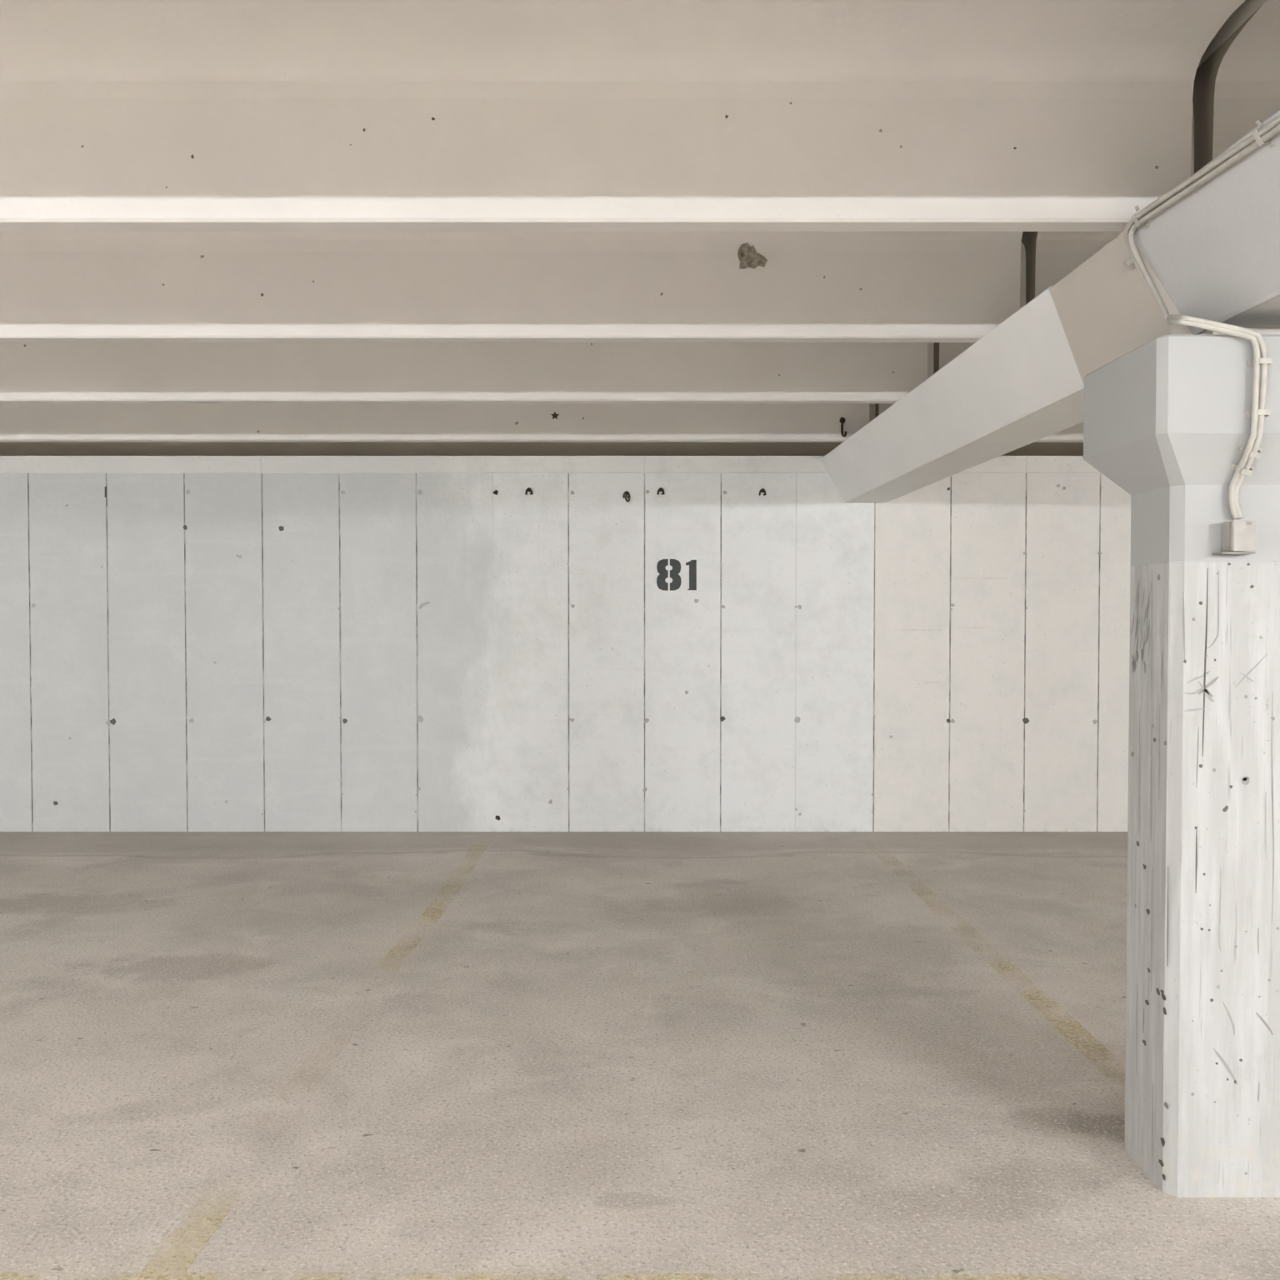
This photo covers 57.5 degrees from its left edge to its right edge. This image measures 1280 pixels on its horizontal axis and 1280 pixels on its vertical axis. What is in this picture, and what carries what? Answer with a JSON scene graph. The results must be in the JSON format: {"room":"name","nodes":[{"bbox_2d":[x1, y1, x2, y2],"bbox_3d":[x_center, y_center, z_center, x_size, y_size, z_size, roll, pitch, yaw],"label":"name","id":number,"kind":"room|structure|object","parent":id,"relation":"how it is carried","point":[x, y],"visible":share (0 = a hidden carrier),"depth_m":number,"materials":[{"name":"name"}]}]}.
{"room":"parking garage","nodes":[
{"label":"parking garage","id":0,"kind":"room"},
{"bbox_2d":[0,405,1130,831],"bbox_3d":[0.000,-0.190,8.186,19.000,2.894,1.001,0,1,0],"label":"wall","id":1,"kind":"structure","parent":0,"point":[195,636],"depth_m":7.69,"materials":[{"name":"concrete"}]},
{"bbox_2d":[525,487,533,494],"bbox_3d":[-0.729,-0.977,7.659,0.052,0.046,0.028,0,1,0],"label":"stub","id":2,"kind":"object","parent":1,"relation":"attached to","point":[528,489],"visible":1,"depth_m":7.66,"materials":[{"name":"metal"}]},
{"bbox_2d":[622,490,630,501],"bbox_3d":[-0.088,-0.942,7.659,0.052,0.072,0.026,0,1,0],"label":"stub","id":3,"kind":"object","parent":1,"relation":"attached to","point":[626,492],"visible":1,"depth_m":7.65,"materials":[{"name":"metal"}]},
{"bbox_2d":[656,487,664,494],"bbox_3d":[0.137,-0.977,7.658,0.052,0.046,0.026,0,1,0],"label":"stub","id":4,"kind":"object","parent":1,"relation":"attached to","point":[661,489],"visible":1,"depth_m":7.65,"materials":[{"name":"metal"}]},
{"bbox_2d":[656,559,696,590],"bbox_3d":[0.240,-0.429,7.680,0.263,0.208,0.001,0,1,0],"label":"number","id":5,"kind":"object","parent":1,"relation":"attached to","point":[662,584],"visible":1,"depth_m":7.68,"materials":[{"name":"black paint"}]},
{"bbox_2d":[759,488,766,495],"bbox_3d":[0.805,-0.971,7.658,0.052,0.046,0.025,0,1,0],"label":"stub","id":6,"kind":"object","parent":1,"relation":"attached to","point":[762,490],"visible":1,"depth_m":7.65,"materials":[{"name":"metal"}]},
{"bbox_2d":[0,831,1279,1279],"bbox_3d":[0.000,1.657,-4.518,19.000,0.200,26.889,0,1,0],"label":"floor","id":7,"kind":"structure","parent":0,"point":[364,1055],"depth_m":3.74,"materials":[{"name":"beige concrete"}]},
{"bbox_2d":[1049,230,1279,1197],"bbox_3d":[1.576,0.142,3.221,0.678,2.464,0.854,0,1,0],"label":"concrete column","id":8,"kind":"structure","parent":7,"relation":"on","point":[1165,404],"depth_m":2.88,"materials":[{"name":"paint"}]},
{"bbox_2d":[820,285,1084,502],"bbox_3d":[1.523,-1.001,5.644,0.600,0.292,4.056,0,1,-1],"label":"concrete beam","id":9,"kind":"structure","parent":8,"relation":"attached to","point":[1020,384],"depth_m":4.78,"materials":[{"name":"paint"}]},
{"bbox_2d":[1122,115,1279,519],"bbox_3d":[1.372,-0.687,2.640,0.262,0.798,0.965,0,1,0],"label":"conduit","id":10,"kind":"object","parent":8,"relation":"attached to","point":[1257,138],"visible":0.95,"depth_m":2.75,"materials":[{"name":"white plastic"}]},
{"bbox_2d":[1134,109,1279,334],"bbox_3d":[1.785,-0.693,-7.441,0.624,0.292,20.972,0,1,-1],"label":"concrete beam","id":11,"kind":"structure","parent":8,"relation":"on","point":[1215,251],"depth_m":2.73,"materials":[{"name":"paint"}]},
{"bbox_2d":[1211,520,1255,554],"bbox_3d":[1.440,-0.248,2.824,0.081,0.080,0.061,0,1,0],"label":"junction box","id":12,"kind":"object","parent":8,"relation":"attached to","point":[1238,537],"visible":1,"depth_m":2.80,"materials":[{"name":"white plastic"}]},
{"bbox_2d":[0,0,1279,405],"bbox_3d":[0.000,-1.434,-4.691,19.000,0.200,26.689,0,1,0],"label":"ceiling","id":13,"kind":"structure","parent":0,"point":[1247,8],"depth_m":2.76,"materials":[{"name":"paint"}]},
{"bbox_2d":[0,403,869,441],"bbox_3d":[-4.076,-1.392,6.899,10.847,0.430,0.590,0,1,0],"label":"rib","id":14,"kind":"object","parent":13,"relation":"attached to","point":[18,422],"visible":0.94,"depth_m":6.85,"materials":[{"name":"paint"}]},
{"bbox_2d":[0,342,927,403],"bbox_3d":[-4.064,-1.362,5.620,10.873,0.430,0.590,0,1,0],"label":"rib","id":15,"kind":"object","parent":13,"relation":"attached to","point":[31,372],"visible":0.51,"depth_m":5.57,"materials":[{"name":"paint"}]},
{"bbox_2d":[0,231,1022,342],"bbox_3d":[-4.051,-1.332,4.342,10.898,0.430,0.590,0,1,0],"label":"rib","id":16,"kind":"object","parent":13,"relation":"attached to","point":[56,287],"visible":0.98,"depth_m":4.29,"materials":[{"name":"paint"}]},
{"bbox_2d":[0,2,1240,231],"bbox_3d":[-4.038,-1.302,3.063,10.924,0.430,0.590,0,1,0],"label":"rib","id":17,"kind":"object","parent":13,"relation":"attached to","point":[115,117],"visible":0.94,"depth_m":3.01,"materials":[{"name":"paint"}]},
{"bbox_2d":[875,357,1083,441],"bbox_3d":[5.451,-1.392,6.899,8.098,0.430,0.590,0,1,0],"label":"rib","id":18,"kind":"object","parent":13,"relation":"attached to","point":[1074,433],"visible":0.02,"depth_m":6.86,"materials":[{"name":"paint"}]},
{"bbox_2d":[933,295,1025,374],"bbox_3d":[5.464,-1.362,5.620,8.072,0.430,0.590,0,1,0],"label":"rib","id":19,"kind":"object","parent":13,"relation":"attached to","point":[943,352],"visible":0.02,"depth_m":5.57,"materials":[{"name":"paint"}]},
{"bbox_2d":[1020,231,1122,304],"bbox_3d":[5.477,-1.332,4.342,8.047,0.430,0.590,0,1,0],"label":"rib","id":20,"kind":"object","parent":13,"relation":"attached to","point":[1050,256],"visible":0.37,"depth_m":4.29,"materials":[{"name":"paint"}]},
{"bbox_2d":[1192,2,1279,173],"bbox_3d":[5.489,-1.302,3.063,8.021,0.430,0.590,0,1,0],"label":"rib","id":21,"kind":"object","parent":13,"relation":"attached to","point":[1237,86],"visible":0.46,"depth_m":3.00,"materials":[{"name":"paint"}]}
]}

